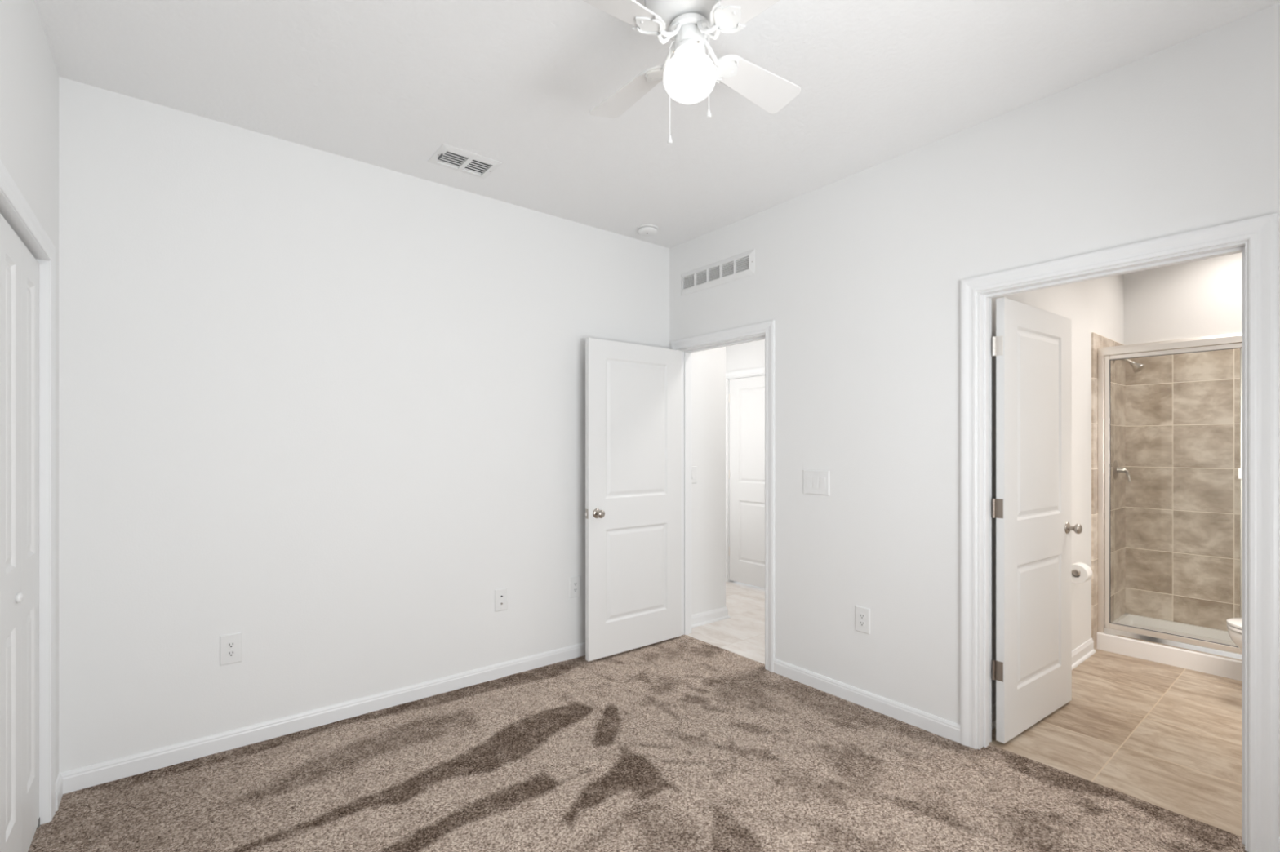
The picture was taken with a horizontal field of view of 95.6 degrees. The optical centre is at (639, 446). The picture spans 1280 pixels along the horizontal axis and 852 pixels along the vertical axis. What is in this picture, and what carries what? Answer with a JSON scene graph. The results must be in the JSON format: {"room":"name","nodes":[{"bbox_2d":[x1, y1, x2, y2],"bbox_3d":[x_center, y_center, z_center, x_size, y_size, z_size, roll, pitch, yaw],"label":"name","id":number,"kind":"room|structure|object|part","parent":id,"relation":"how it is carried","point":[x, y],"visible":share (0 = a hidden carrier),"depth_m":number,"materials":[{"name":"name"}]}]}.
{"room":"empty bedroom","nodes":[
{"label":"empty bedroom","id":0,"kind":"room"},
{"bbox_2d":[0,0,58,781],"bbox_3d":[-1.103,-0.041,0.695,0.120,2.840,3.990,0,0,-38],"label":"wall","id":1,"kind":"structure","parent":0,"point":[29,77],"depth_m":1.88,"materials":[{"name":"white paint"}]},
{"bbox_2d":[0,213,39,851],"bbox_3d":[-1.813,0.349,1.621,0.060,2.052,1.214,0,0,-38],"label":"door","id":2,"kind":"structure","parent":1,"relation":"in","point":[20,820],"depth_m":1.82,"materials":[{"name":"white paint"}]},
{"bbox_3d":[-1.943,0.474,1.808,0.030,0.032,0.032,0,0,-38],"label":"knob","id":3,"kind":"part","parent":2,"relation":"part of","materials":[{"name":"white plastic"}]},
{"bbox_2d":[0,159,55,825],"bbox_3d":[-1.826,0.316,1.613,0.129,2.126,1.352,0,0,-38],"label":"door frame","id":4,"kind":"structure","parent":1,"relation":"attached to","point":[7,211],"depth_m":2.12,"materials":[{"name":"white paint"}]},
{"bbox_2d":[55,773,62,811],"bbox_3d":[-2.246,1.336,2.241,0.013,0.086,0.147,0,0,-38],"label":"baseboard","id":5,"kind":"structure","parent":1,"relation":"attached to","point":[59,783],"depth_m":2.23,"materials":[{"name":"white paint"}]},
{"bbox_2d":[58,76,725,773],"bbox_3d":[-1.150,-0.041,3.282,4.600,2.840,0.120,0,0,-38],"label":"wall","id":6,"kind":"structure","parent":0,"point":[318,407],"depth_m":2.81,"materials":[{"name":"white paint"}]},
{"bbox_2d":[219,632,242,666],"bbox_3d":[-1.857,0.922,2.638,0.083,0.135,0.009,0,0,-38],"label":"wall outlet","id":7,"kind":"object","parent":6,"relation":"attached to","point":[230,645],"visible":1,"depth_m":2.63,"materials":[{"name":"white plastic"}]},
{"bbox_2d":[226,641,235,648],"bbox_3d":[-1.856,0.903,2.636,0.034,0.028,0.003,0,0,-38],"label":"receptacle","id":8,"kind":"object","parent":7,"relation":"attached to","point":[229,645],"depth_m":2.64,"materials":[{"name":"grey plastic"}]},
{"bbox_2d":[226,649,235,657],"bbox_3d":[-1.856,0.942,2.636,0.034,0.028,0.003,0,0,-38],"label":"receptacle","id":9,"kind":"object","parent":7,"relation":"attached to","point":[229,653],"depth_m":2.64,"materials":[{"name":"grey plastic"}]},
{"bbox_2d":[58,642,585,794],"bbox_3d":[-1.035,1.336,3.288,3.212,0.086,0.013,0,0,-38],"label":"baseboard","id":10,"kind":"structure","parent":6,"relation":"attached to","point":[79,779],"depth_m":2.78,"materials":[{"name":"white paint"}]},
{"bbox_2d":[494,587,507,612],"bbox_3d":[-0.824,0.915,3.456,0.080,0.130,0.014,0,0,-38],"label":"cable wall plate","id":11,"kind":"object","parent":6,"relation":"attached to","point":[500,595],"visible":1,"depth_m":3.45,"materials":[{"name":"white plastic"}]},
{"bbox_2d":[568,575,580,598],"bbox_3d":[-0.422,0.917,3.778,0.083,0.135,0.009,0,0,-38],"label":"wall outlet","id":12,"kind":"object","parent":6,"relation":"attached to","point":[574,582],"visible":1,"depth_m":3.77,"materials":[{"name":"white plastic"}]},
{"bbox_2d":[691,466,697,483],"bbox_3d":[0.406,0.219,4.434,0.080,0.130,0.011,0,0,-38],"label":"light switch","id":13,"kind":"object","parent":6,"relation":"attached to","point":[694,468],"visible":0.85,"depth_m":4.44,"materials":[{"name":"white plastic"}]},
{"bbox_2d":[691,606,730,628],"bbox_3d":[0.519,1.334,4.514,0.506,0.090,0.026,0,0,-38],"label":"baseboard","id":14,"kind":"structure","parent":6,"relation":"attached to","point":[698,620],"depth_m":4.53,"materials":[{"name":"white paint"}]},
{"bbox_2d":[27,581,1248,851],"bbox_3d":[0.835,1.402,3.216,6.150,0.056,5.291,0,0,-38],"label":"floor","id":15,"kind":"structure","parent":0,"point":[683,743],"depth_m":2.43,"materials":[{"name":"carpet"}]},
{"bbox_2d":[1097,613,1242,681],"bbox_3d":[3.867,1.323,3.572,0.734,0.113,1.532,0,0,-38],"label":"shower tray","id":16,"kind":"object","parent":15,"relation":"on","point":[1230,668],"visible":0.48,"depth_m":3.80,"materials":[{"name":"white plastic"}]},
{"bbox_2d":[1097,333,1242,661],"bbox_3d":[3.608,0.299,3.368,0.094,1.935,1.530,0,0,-38],"label":"shower door frame","id":17,"kind":"structure","parent":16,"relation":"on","point":[1228,341],"depth_m":3.84,"materials":[{"name":"silver metal"}]},
{"bbox_3d":[3.618,-0.641,3.376,0.068,0.056,1.530,0,0,-38],"label":"header rail","id":18,"kind":"part","parent":17,"relation":"part of","materials":[{"name":"silver metal"}]},
{"bbox_3d":[3.544,0.162,3.403,0.038,0.065,0.052,0,0,-38],"label":"handle","id":19,"kind":"part","parent":17,"relation":"part of","materials":[{"name":"white plastic"}]},
{"bbox_3d":[3.828,0.309,3.134,0.018,1.840,0.822,0,0,-38],"label":"panel frame","id":20,"kind":"part","parent":17,"relation":"part of","materials":[{"name":"silver metal"}]},
{"bbox_2d":[1226,617,1242,651],"bbox_3d":[3.451,0.992,2.819,0.420,0.775,0.856,0,0,-38],"label":"toilet","id":21,"kind":"object","parent":15,"relation":"on","point":[1234,625],"visible":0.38,"depth_m":3.08,"materials":[{"name":"white ceramic"}]},
{"bbox_3d":[3.336,0.945,2.964,0.362,0.024,0.484,0,0,-38],"label":"lid","id":22,"kind":"part","parent":21,"relation":"part of","materials":[{"name":"white ceramic"}]},
{"bbox_3d":[3.336,0.970,2.964,0.366,0.017,0.483,0,0,-38],"label":"seat","id":23,"kind":"part","parent":21,"relation":"part of","materials":[{"name":"white ceramic"}]},
{"bbox_3d":[3.393,1.181,2.892,0.362,0.397,0.660,0,0,-38],"label":"bowl","id":24,"kind":"part","parent":21,"relation":"part of","materials":[{"name":"white ceramic"}]},
{"bbox_2d":[34,0,1279,248],"bbox_3d":[0.566,-1.491,2.971,7.100,0.060,5.500,0,0,-38],"label":"ceiling","id":25,"kind":"structure","parent":0,"point":[517,84],"depth_m":2.31,"materials":[{"name":"white paint"}]},
{"bbox_2d":[427,143,502,178],"bbox_3d":[-0.899,-1.558,2.985,0.307,0.226,0.224,0,0,-38],"label":"ceiling vent","id":26,"kind":"object","parent":25,"relation":"in","point":[463,159],"visible":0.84,"depth_m":2.99,"materials":[{"name":"white plastic"}]},
{"bbox_2d":[637,224,657,236],"bbox_3d":[0.052,-1.439,3.894,0.140,0.042,0.140,0,0,-38],"label":"smoke detector","id":27,"kind":"object","parent":25,"relation":"attached to","point":[645,230],"visible":1,"depth_m":3.85,"materials":[{"name":"white plastic"}]},
{"bbox_2d":[582,0,800,144],"bbox_3d":[0.151,-1.188,1.766,0.742,0.545,0.742,0,0,7],"label":"ceiling fan","id":28,"kind":"object","parent":25,"relation":"hanging from","point":[691,75],"visible":1,"depth_m":1.73,"materials":[{"name":"white metal"}]},
{"bbox_3d":[-0.092,-1.216,1.579,0.335,0.036,0.132,0,0,-38],"label":"blade","id":29,"kind":"part","parent":28,"relation":"part of","materials":[{"name":"white laminate"}]},
{"bbox_3d":[-0.036,-1.216,2.010,0.132,0.036,0.335,0,0,-38],"label":"blade","id":30,"kind":"part","parent":28,"relation":"part of","materials":[{"name":"white laminate"}]},
{"bbox_3d":[0.091,-0.928,1.756,0.015,0.024,0.015,0,0,-38],"label":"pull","id":31,"kind":"part","parent":28,"relation":"part of","materials":[{"name":"white plastic"}]},
{"bbox_3d":[0.098,-1.082,1.758,0.018,0.292,0.002,0,0,-9],"label":"pull chain","id":32,"kind":"part","parent":28,"relation":"part of","materials":[{"name":"white metal"}]},
{"bbox_3d":[0.151,-1.122,1.766,0.160,0.133,0.160,0,0,-38],"label":"globe","id":33,"kind":"part","parent":28,"relation":"part of","materials":[{"name":"white glass"}]},
{"bbox_3d":[0.190,-1.105,1.715,0.002,0.245,0.039,0,0,-37],"label":"pull chain","id":34,"kind":"part","parent":28,"relation":"part of","materials":[{"name":"white metal"}]},
{"bbox_3d":[0.202,-0.975,1.700,0.015,0.024,0.015,0,0,-38],"label":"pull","id":35,"kind":"part","parent":28,"relation":"part of","materials":[{"name":"white plastic"}]},
{"bbox_3d":[0.338,-1.216,1.523,0.132,0.036,0.335,0,0,-38],"label":"blade","id":36,"kind":"part","parent":28,"relation":"part of","materials":[{"name":"white laminate"}]},
{"bbox_3d":[0.395,-1.216,1.953,0.335,0.036,0.132,0,0,-38],"label":"blade","id":37,"kind":"part","parent":28,"relation":"part of","materials":[{"name":"white laminate"}]},
{"bbox_2d":[725,339,764,582],"bbox_3d":[1.619,-0.041,5.075,0.120,2.840,3.354,0,0,-38],"label":"wall","id":38,"kind":"structure","parent":0,"point":[749,355],"depth_m":5.74,"materials":[{"name":"white paint"}]},
{"bbox_2d":[725,366,764,582],"bbox_3d":[1.180,0.313,5.614,0.137,2.132,0.939,0,0,-38],"label":"door frame","id":39,"kind":"structure","parent":38,"relation":"attached to","point":[759,371],"depth_m":5.89,"materials":[{"name":"white paint"}]},
{"bbox_2d":[728,375,764,588],"bbox_3d":[1.137,0.343,5.582,0.099,2.036,0.787,0,0,-38],"label":"door","id":40,"kind":"structure","parent":38,"relation":"in","point":[746,395],"depth_m":5.71,"materials":[{"name":"white paint"}]},
{"bbox_2d":[669,3,1279,851],"bbox_3d":[1.507,-0.041,2.767,0.120,2.840,3.990,0,0,-38],"label":"wall","id":41,"kind":"structure","parent":0,"point":[859,276],"depth_m":2.85,"materials":[{"name":"white paint"}]},
{"bbox_2d":[585,337,681,661],"bbox_3d":[-0.028,0.338,3.922,0.804,2.043,0.163,0,0,-39],"label":"door","id":42,"kind":"structure","parent":41,"relation":"in","point":[633,392],"depth_m":3.88,"materials":[{"name":"white paint"}]},
{"bbox_3d":[-0.253,0.429,3.673,0.053,0.053,0.056,0,0,-39],"label":"knob","id":43,"kind":"part","parent":42,"relation":"part of","materials":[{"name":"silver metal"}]},
{"bbox_2d":[680,248,755,296],"bbox_3d":[0.505,-1.163,3.921,0.014,0.160,0.688,0,0,-38],"label":"air vent","id":44,"kind":"object","parent":41,"relation":"in","point":[741,265],"visible":1,"depth_m":3.89,"materials":[{"name":"white plastic"}]},
{"bbox_2d":[671,320,774,672],"bbox_3d":[0.571,0.307,3.933,0.138,2.145,0.934,0,0,-38],"label":"door frame","id":45,"kind":"structure","parent":41,"relation":"attached to","point":[767,327],"depth_m":3.74,"materials":[{"name":"white paint"}]},
{"bbox_2d":[803,470,829,495],"bbox_3d":[1.000,0.207,3.300,0.011,0.138,0.172,0,0,-38],"label":"light switch","id":46,"kind":"object","parent":41,"relation":"attached to","point":[815,482],"visible":1,"depth_m":3.29,"materials":[{"name":"white plastic"}]},
{"bbox_2d":[855,605,870,635],"bbox_3d":[1.178,0.921,3.077,0.009,0.135,0.083,0,0,-38],"label":"wall outlet","id":47,"kind":"object","parent":41,"relation":"attached to","point":[862,614],"visible":1,"depth_m":3.07,"materials":[{"name":"white plastic"}]},
{"bbox_2d":[858,613,865,619],"bbox_3d":[1.176,0.902,3.075,0.003,0.028,0.034,0,0,-38],"label":"receptacle","id":48,"kind":"object","parent":47,"relation":"attached to","point":[861,615],"depth_m":3.08,"materials":[{"name":"grey plastic"}]},
{"bbox_2d":[858,620,865,626],"bbox_3d":[1.176,0.941,3.075,0.003,0.028,0.034,0,0,-38],"label":"receptacle","id":49,"kind":"object","parent":47,"relation":"attached to","point":[861,623],"depth_m":3.08,"materials":[{"name":"grey plastic"}]},
{"bbox_2d":[773,658,960,743],"bbox_3d":[1.151,1.336,3.108,0.013,0.086,1.079,0,0,-38],"label":"baseboard","id":50,"kind":"structure","parent":41,"relation":"attached to","point":[942,727],"depth_m":3.02,"materials":[{"name":"white paint"}]},
{"bbox_2d":[991,297,1082,743],"bbox_3d":[1.980,0.341,2.900,0.812,2.045,0.163,0,0,-35],"label":"door","id":51,"kind":"structure","parent":41,"relation":"in","point":[1032,346],"depth_m":2.83,"materials":[{"name":"white paint"}]},
{"bbox_3d":[1.655,-0.462,2.675,0.001,0.083,0.026,0,0,-35],"label":"plate","id":52,"kind":"part","parent":51,"relation":"part of","materials":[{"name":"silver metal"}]},
{"bbox_3d":[1.655,0.288,2.675,0.001,0.083,0.026,0,0,-35],"label":"plate","id":53,"kind":"part","parent":51,"relation":"part of","materials":[{"name":"silver metal"}]},
{"bbox_3d":[1.655,1.038,2.675,0.001,0.083,0.026,0,0,-35],"label":"plate","id":54,"kind":"part","parent":51,"relation":"part of","materials":[{"name":"silver metal"}]},
{"bbox_3d":[2.284,0.433,3.049,0.053,0.053,0.056,0,0,-35],"label":"knob","id":55,"kind":"part","parent":51,"relation":"part of","materials":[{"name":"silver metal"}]},
{"bbox_2d":[960,213,1278,851],"bbox_3d":[1.845,0.307,2.340,0.155,2.145,0.988,0,0,-38],"label":"door frame","id":56,"kind":"structure","parent":41,"relation":"attached to","point":[1262,232],"depth_m":2.01,"materials":[{"name":"white paint"}]},
{"bbox_2d":[1277,838,1279,851],"bbox_3d":[2.361,1.336,1.585,0.013,0.086,0.836,0,0,-38],"label":"baseboard","id":57,"kind":"structure","parent":41,"relation":"attached to","point":[1278,840],"depth_m":1.91,"materials":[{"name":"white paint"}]},
{"bbox_2d":[991,274,1124,705],"bbox_3d":[2.598,-0.041,3.635,2.668,2.840,0.120,0,0,-38],"label":"wall","id":58,"kind":"structure","parent":0,"point":[1096,306],"depth_m":3.76,"materials":[{"name":"white paint"}]},
{"bbox_2d":[991,638,1096,729],"bbox_3d":[2.321,1.334,3.322,1.845,0.090,0.026,0,0,-38],"label":"baseboard","id":59,"kind":"structure","parent":58,"relation":"attached to","point":[1079,655],"depth_m":3.71,"materials":[{"name":"white paint"}]},
{"bbox_2d":[1071,569,1080,576],"bbox_3d":[2.617,0.749,3.507,0.178,0.048,0.104,0,0,-38],"label":"toilet paper holder","id":60,"kind":"object","parent":58,"relation":"attached to","point":[1076,572],"visible":0.31,"depth_m":3.43,"materials":[{"name":"silver metal"}]},
{"bbox_2d":[1071,562,1092,583],"bbox_3d":[2.633,0.762,3.487,0.096,0.114,0.114,0,0,-38],"label":"toilet paper roll","id":61,"kind":"object","parent":60,"relation":"on","point":[1086,575],"visible":0.84,"depth_m":3.45,"materials":[{"name":"white paper"}]},
{"bbox_2d":[1091,332,1125,649],"bbox_3d":[3.361,0.308,4.157,0.823,2.143,0.012,0,0,-38],"label":"tiled wall","id":62,"kind":"structure","parent":58,"relation":"attached to","point":[1117,369],"depth_m":4.19,"materials":[{"name":"beige tile"}]},
{"bbox_2d":[1112,460,1131,482],"bbox_3d":[3.491,0.182,4.192,0.140,0.155,0.094,0,0,-38],"label":"shower valve","id":63,"kind":"object","parent":62,"relation":"attached to","point":[1116,469],"visible":1,"depth_m":4.19,"materials":[{"name":"silver metal"}]},
{"bbox_3d":[3.500,0.211,4.172,0.026,0.096,0.054,0,0,-24],"label":"lever","id":64,"kind":"part","parent":63,"relation":"part of","materials":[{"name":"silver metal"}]},
{"bbox_2d":[1112,358,1144,373],"bbox_3d":[3.472,-0.586,4.126,0.072,0.139,0.175,0,0,-38],"label":"sprayer","id":65,"kind":"object","parent":62,"relation":"attached to","point":[1136,367],"visible":0.77,"depth_m":4.09,"materials":[{"name":"silver metal"}]},
{"bbox_3d":[3.457,-0.609,4.154,0.019,0.058,0.113,0,0,-38],"label":"arm","id":66,"kind":"part","parent":65,"relation":"part of","materials":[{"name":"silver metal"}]},
{"bbox_2d":[1124,252,1242,345],"bbox_3d":[3.149,-0.041,5.182,0.120,2.840,5.250,0,0,-38],"label":"wall","id":67,"kind":"structure","parent":0,"point":[1202,298],"depth_m":4.15,"materials":[{"name":"white paint"}]},
{"bbox_2d":[1125,348,1239,631],"bbox_3d":[4.159,0.258,3.804,0.012,2.043,1.534,0,0,-38],"label":"tiled wall","id":68,"kind":"structure","parent":67,"relation":"attached to","point":[1183,410],"depth_m":4.15,"materials":[{"name":"beige tile"}]}
]}

